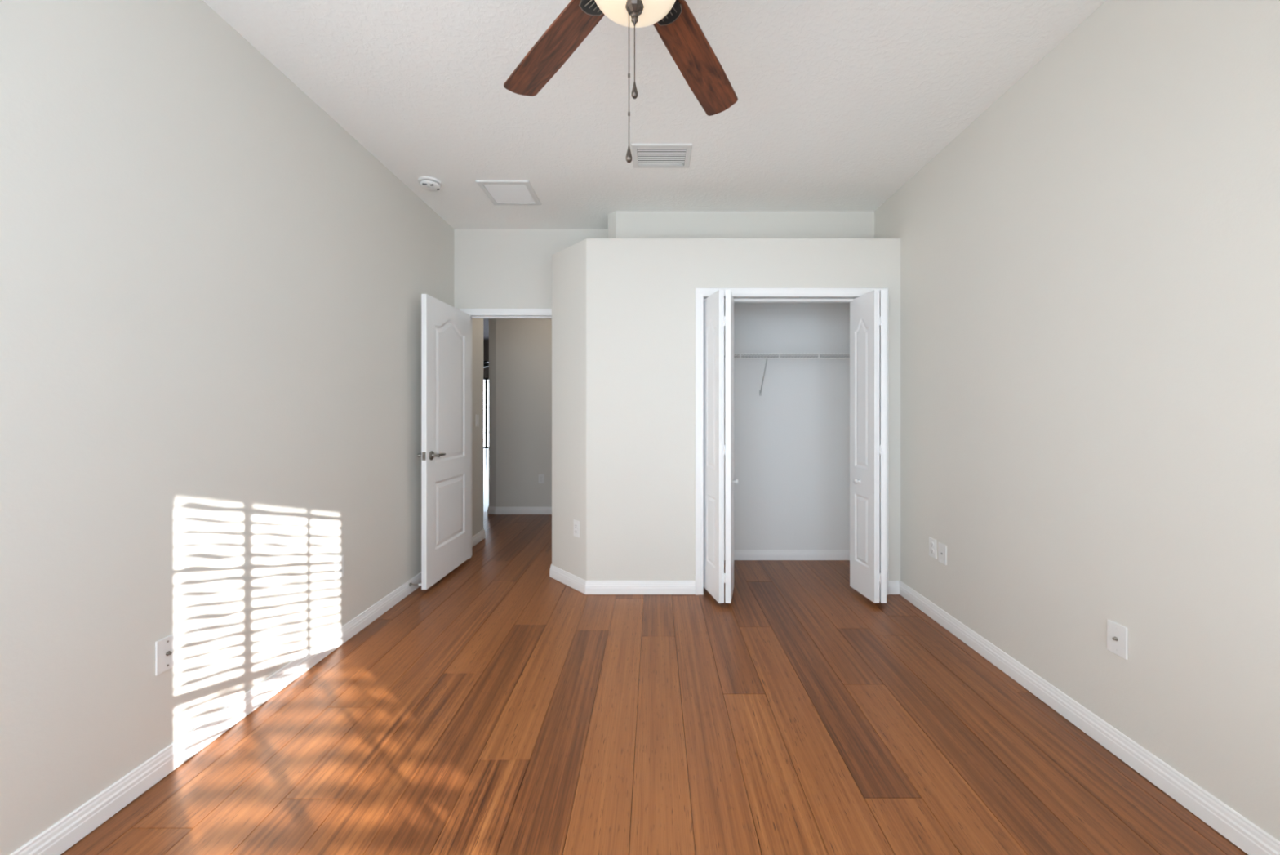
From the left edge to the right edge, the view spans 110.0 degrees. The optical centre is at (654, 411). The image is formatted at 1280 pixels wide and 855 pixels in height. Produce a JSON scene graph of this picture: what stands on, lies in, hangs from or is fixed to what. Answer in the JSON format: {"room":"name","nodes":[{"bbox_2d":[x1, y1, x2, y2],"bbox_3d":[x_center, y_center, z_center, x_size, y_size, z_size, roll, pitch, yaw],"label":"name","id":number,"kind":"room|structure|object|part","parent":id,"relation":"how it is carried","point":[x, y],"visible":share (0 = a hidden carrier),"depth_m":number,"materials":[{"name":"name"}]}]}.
{"room":"empty bedroom","nodes":[
{"label":"empty bedroom","id":0,"kind":"room"},
{"bbox_2d":[0,0,483,854],"bbox_3d":[-1.750,-0.162,1.815,0.120,2.950,5.230,0,0,0],"label":"wall","id":1,"kind":"structure","parent":0,"point":[211,290],"depth_m":1.57,"materials":[{"name":"white paint"}]},
{"bbox_2d":[155,631,177,675],"bbox_3d":[-1.682,0.837,1.551,0.016,0.115,0.070,0,0,0],"label":"cable plate","id":2,"kind":"object","parent":1,"relation":"attached to","point":[166,648],"visible":1,"depth_m":1.54,"materials":[{"name":"white plastic"}]},
{"bbox_2d":[9,571,421,854],"bbox_3d":[-1.683,1.206,1.840,0.015,0.089,3.880,0,0,0],"label":"baseboard","id":3,"kind":"structure","parent":1,"relation":"attached to","point":[72,828],"depth_m":1.60,"materials":[{"name":"white paint"}]},
{"bbox_2d":[334,555,344,580],"bbox_3d":[-1.686,0.837,2.400,0.009,0.115,0.070,0,0,0],"label":"power outlet","id":4,"kind":"object","parent":1,"relation":"attached to","point":[339,562],"visible":1,"depth_m":2.40,"materials":[{"name":"white plastic"}]},
{"bbox_2d":[337,560,342,567],"bbox_3d":[-1.683,0.818,2.400,0.004,0.034,0.034,0,0,0],"label":"receptacle","id":5,"kind":"object","parent":4,"relation":"attached to","point":[340,562],"depth_m":2.40,"materials":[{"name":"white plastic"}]},
{"bbox_2d":[337,568,342,574],"bbox_3d":[-1.683,0.857,2.400,0.004,0.034,0.034,0,0,0],"label":"receptacle","id":6,"kind":"object","parent":4,"relation":"attached to","point":[340,570],"depth_m":2.40,"materials":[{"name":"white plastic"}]},
{"bbox_2d":[408,582,422,586],"bbox_3d":[-1.637,1.187,3.075,0.079,0.022,0.022,0,0,0],"label":"door stop","id":7,"kind":"object","parent":1,"relation":"attached to","point":[410,584],"visible":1,"depth_m":3.07,"materials":[{"name":"silver metal"}]},
{"bbox_2d":[483,339,488,377],"bbox_3d":[-5.550,-0.617,9.905,7.500,3.860,11.190,0,0,0],"label":"wall","id":8,"kind":"structure","parent":0,"point":[486,342],"depth_m":15.30,"materials":[{"name":"brown paint"}]},
{"bbox_2d":[472,528,485,546],"bbox_3d":[-1.733,1.206,4.172,0.114,0.089,0.544,0,0,0],"label":"baseboard","id":9,"kind":"structure","parent":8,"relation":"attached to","point":[480,535],"depth_m":4.28,"materials":[{"name":"white paint"}]},
{"bbox_2d":[483,377,488,448],"bbox_3d":[-5.850,0.053,15.370,6.100,2.400,0.060,0,0,0],"label":"door","id":10,"kind":"structure","parent":8,"relation":"in","point":[486,381],"depth_m":15.34,"materials":[{"name":"metal"}]},
{"bbox_2d":[483,318,488,339],"bbox_3d":[-5.625,-2.497,9.905,7.350,0.100,11.190,0,0,0],"label":"ceiling","id":11,"kind":"structure","parent":0,"point":[486,321],"depth_m":13.31,"materials":[{"name":"grey paint"}]},
{"bbox_2d":[483,360,488,368],"bbox_3d":[-3.835,-1.707,10.040,1.292,1.480,1.242,0,0,0],"label":"ceiling fan","id":12,"kind":"object","parent":11,"relation":"hanging from","point":[486,363],"visible":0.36,"depth_m":9.93,"materials":[{"name":"black metal"}]},
{"bbox_2d":[488,318,551,506],"bbox_3d":[-0.365,-0.617,10.480,3.330,3.860,10.040,0,0,0],"label":"wall","id":13,"kind":"structure","parent":0,"point":[520,349],"depth_m":5.46,"materials":[{"name":"white paint"}]},
{"bbox_2d":[487,506,551,514],"bbox_3d":[-0.422,1.206,6.723,3.244,0.089,2.554,0,0,0],"label":"baseboard","id":14,"kind":"structure","parent":13,"relation":"attached to","point":[491,509],"depth_m":5.45,"materials":[{"name":"white paint"}]},
{"bbox_2d":[538,474,544,483],"bbox_3d":[-1.376,0.820,5.456,0.070,0.115,0.009,0,0,0],"label":"power outlet","id":15,"kind":"object","parent":13,"relation":"attached to","point":[541,477],"visible":1,"depth_m":5.46,"materials":[{"name":"white plastic"}]},
{"bbox_2d":[453,229,608,309],"bbox_3d":[0.000,-0.167,3.840,3.400,2.840,0.120,0,0,0],"label":"wall","id":16,"kind":"structure","parent":0,"point":[494,268],"depth_m":3.78,"materials":[{"name":"white paint"}]},
{"bbox_2d":[417,293,471,589],"bbox_3d":[-1.572,0.208,3.425,0.155,2.030,0.720,0,0,2],"label":"door","id":17,"kind":"structure","parent":16,"relation":"in","point":[445,455],"depth_m":3.33,"materials":[{"name":"white paint"}]},
{"bbox_3d":[-1.582,0.307,3.075,0.025,0.057,0.002,0,0,2],"label":"latch plate","id":18,"kind":"part","parent":17,"relation":"part of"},
{"bbox_3d":[-1.532,0.308,3.180,0.061,0.064,0.152,0,0,2],"label":"lever handle","id":19,"kind":"part","parent":17,"relation":"part of","materials":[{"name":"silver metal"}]},
{"bbox_2d":[459,308,551,558],"bbox_3d":[-1.214,0.194,3.832,0.850,2.118,0.136,0,0,0],"label":"door frame","id":20,"kind":"structure","parent":16,"relation":"attached to","point":[474,313],"depth_m":3.78,"materials":[{"name":"white paint"}]},
{"bbox_2d":[60,448,1248,854],"bbox_3d":[-3.550,1.283,7.425,11.500,0.060,16.150,0,0,0],"label":"floor","id":21,"kind":"structure","parent":0,"point":[500,706],"depth_m":1.69,"materials":[{"name":"brown wood"}]},
{"bbox_2d":[202,0,1106,229],"bbox_3d":[0.000,-1.587,1.625,3.620,0.100,4.550,0,0,0],"label":"ceiling","id":22,"kind":"structure","parent":0,"point":[840,104],"depth_m":2.15,"materials":[{"name":"white paint"}]},
{"bbox_2d":[417,176,442,191],"bbox_3d":[-1.500,-1.515,3.000,0.146,0.046,0.146,0,0,0],"label":"smoke detector","id":23,"kind":"object","parent":22,"relation":"attached to","point":[428,183],"visible":1,"depth_m":2.96,"materials":[{"name":"white plastic"}]},
{"bbox_2d":[475,180,541,204],"bbox_3d":[-1.012,-1.531,3.148,0.352,0.012,0.340,0,0,0],"label":"access panel","id":24,"kind":"object","parent":22,"relation":"in","point":[499,192],"visible":1,"depth_m":3.12,"materials":[{"name":"metal"}]},
{"bbox_2d":[503,0,737,163],"bbox_3d":[-0.029,-1.085,1.103,1.287,0.906,1.277,0,0,0],"label":"ceiling fan","id":25,"kind":"object","parent":22,"relation":"hanging from","point":[673,20],"visible":1,"depth_m":1.41,"materials":[{"name":"brown wood"}]},
{"bbox_3d":[-0.330,-1.160,1.445,0.124,0.006,0.509,-15,10,-41],"label":"blade","id":26,"kind":"part","parent":25,"relation":"part of","materials":[{"name":"brown wood"}]},
{"bbox_3d":[-0.065,-0.852,1.137,0.005,0.361,0.005,0,0,22],"label":"pull chain","id":27,"kind":"part","parent":25,"relation":"part of","materials":[{"name":"metal"}]},
{"bbox_3d":[-0.050,-0.905,1.133,0.003,0.147,0.002,0,0,0],"label":"pull chain","id":28,"kind":"part","parent":25,"relation":"part of","materials":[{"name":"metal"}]},
{"bbox_3d":[-0.050,-1.058,1.133,0.226,0.063,0.226,0,0,0],"label":"lamp shade","id":29,"kind":"part","parent":25,"relation":"part of","materials":[{"name":"beige glass"}]},
{"bbox_3d":[0.149,-1.160,1.502,0.124,0.006,0.509,-12,-6,28],"label":"blade","id":30,"kind":"part","parent":25,"relation":"part of","materials":[{"name":"brown wood"}]},
{"bbox_2d":[631,143,692,168],"bbox_3d":[0.043,-1.530,2.693,0.348,0.014,0.242,0,0,0],"label":"ceiling vent","id":31,"kind":"object","parent":22,"relation":"in","point":[644,155],"visible":1,"depth_m":2.68,"materials":[{"name":"metal"}]},
{"bbox_2d":[551,238,900,582],"bbox_3d":[0.460,0.038,3.438,2.480,2.450,0.723,0,0,0],"label":"wall","id":32,"kind":"structure","parent":0,"point":[623,309],"depth_m":3.08,"materials":[{"name":"white paint"}]},
{"bbox_2d":[573,519,579,537],"bbox_3d":[-0.551,0.825,3.157,0.009,0.115,0.070,0,0,-44],"label":"power outlet","id":33,"kind":"object","parent":32,"relation":"attached to","point":[575,523],"visible":1,"depth_m":3.15,"materials":[{"name":"white plastic"}]},
{"bbox_2d":[549,564,695,594],"bbox_3d":[-0.370,1.206,3.252,1.291,0.089,0.428,0,0,34],"label":"baseboard","id":34,"kind":"structure","parent":32,"relation":"attached to","point":[586,587],"depth_m":3.07,"materials":[{"name":"white paint"}]},
{"bbox_2d":[703,297,854,302],"bbox_3d":[0.941,-0.776,3.126,1.209,0.024,0.038,0,0,0],"label":"track","id":35,"kind":"object","parent":32,"relation":"attached to","point":[735,300],"visible":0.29,"depth_m":3.11,"materials":[{"name":"metal"}]},
{"bbox_2d":[703,289,737,603],"bbox_3d":[0.454,0.223,2.998,0.222,2.000,0.283,0,0,0],"label":"door","id":36,"kind":"structure","parent":35,"relation":"hanging from","point":[714,319],"depth_m":2.91,"materials":[{"name":"white paint"}]},
{"bbox_2d":[849,289,886,602],"bbox_3d":[1.433,0.223,3.001,0.170,2.000,0.290,0,0,0],"label":"door","id":37,"kind":"structure","parent":35,"relation":"hanging from","point":[868,311],"depth_m":2.94,"materials":[{"name":"white paint"}]},
{"bbox_3d":[1.368,0.471,3.022,0.040,0.035,0.035,0,0,0],"label":"knob","id":38,"kind":"part","parent":37,"relation":"part of","materials":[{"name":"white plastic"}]},
{"bbox_2d":[694,288,888,595],"bbox_3d":[0.941,0.204,3.124,1.322,2.098,0.126,0,0,0],"label":"door frame","id":39,"kind":"structure","parent":32,"relation":"attached to","point":[700,293],"depth_m":3.06,"materials":[{"name":"white paint"}]},
{"bbox_2d":[888,580,899,594],"bbox_3d":[1.639,1.206,3.071,0.074,0.089,0.015,0,0,0],"label":"baseboard","id":40,"kind":"structure","parent":32,"relation":"attached to","point":[893,585],"depth_m":3.06,"materials":[{"name":"white paint"}]},
{"bbox_2d":[608,211,874,238],"bbox_3d":[0.669,-1.362,3.620,2.062,0.390,0.360,0,0,0],"label":"wall","id":41,"kind":"structure","parent":0,"point":[621,224],"depth_m":3.44,"materials":[{"name":"white paint"}]},
{"bbox_2d":[724,302,849,549],"bbox_3d":[0.510,0.053,3.484,2.362,2.400,0.594,0,0,0],"label":"wall","id":42,"kind":"structure","parent":0,"point":[792,440],"depth_m":3.77,"materials":[{"name":"white paint"}]},
{"bbox_2d":[724,549,849,559],"bbox_3d":[0.510,1.206,3.773,2.360,0.089,0.015,0,0,0],"label":"baseboard","id":43,"kind":"structure","parent":42,"relation":"attached to","point":[739,554],"depth_m":3.77,"materials":[{"name":"white paint"}]},
{"bbox_2d":[724,352,849,395],"bbox_3d":[0.513,-0.295,3.623,2.347,0.327,0.314,0,0,0],"label":"wire shelf","id":44,"kind":"object","parent":42,"relation":"attached to","point":[779,357],"visible":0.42,"depth_m":3.60,"materials":[{"name":"metal"}]},
{"bbox_3d":[0.513,-0.411,3.479,2.347,0.006,0.006,0,0,0],"label":"rod","id":45,"kind":"part","parent":44,"relation":"part of","materials":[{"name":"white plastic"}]},
{"bbox_3d":[0.513,-0.447,3.475,2.347,0.006,0.006,0,0,0],"label":"rod","id":46,"kind":"part","parent":44,"relation":"part of","materials":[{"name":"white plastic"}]},
{"bbox_3d":[0.513,-0.443,3.630,2.347,0.006,0.006,0,0,0],"label":"rod","id":47,"kind":"part","parent":44,"relation":"part of","materials":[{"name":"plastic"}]},
{"bbox_3d":[0.513,-0.447,3.774,2.347,0.006,0.006,0,0,0],"label":"rod","id":48,"kind":"part","parent":44,"relation":"part of","materials":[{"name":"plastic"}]},
{"bbox_2d":[874,0,1279,840],"bbox_3d":[1.750,-0.162,1.840,0.120,2.950,4.280,0,0,0],"label":"wall","id":49,"kind":"structure","parent":0,"point":[1090,268],"depth_m":1.63,"materials":[{"name":"white paint"}]},
{"bbox_2d":[928,536,936,559],"bbox_3d":[1.686,0.826,2.716,0.009,0.115,0.070,0,0,0],"label":"power outlet","id":50,"kind":"object","parent":49,"relation":"attached to","point":[932,542],"visible":1,"depth_m":2.71,"materials":[{"name":"white plastic"}]},
{"bbox_2d":[938,542,946,564],"bbox_3d":[1.686,0.832,2.624,0.008,0.115,0.070,0,0,0],"label":"plate","id":51,"kind":"object","parent":49,"relation":"attached to","point":[942,548],"visible":1,"depth_m":2.61,"materials":[{"name":"white plastic"}]},
{"bbox_2d":[898,580,1279,854],"bbox_3d":[1.683,1.206,1.488,0.015,0.089,3.177,0,0,0],"label":"baseboard","id":52,"kind":"structure","parent":49,"relation":"attached to","point":[1235,827],"depth_m":1.60,"materials":[{"name":"white paint"}]},
{"bbox_2d":[1106,618,1127,659],"bbox_3d":[1.682,0.829,1.634,0.016,0.115,0.070,0,0,0],"label":"cable plate","id":53,"kind":"object","parent":49,"relation":"attached to","point":[1117,633],"visible":1,"depth_m":1.63,"materials":[{"name":"white plastic"}]}
]}

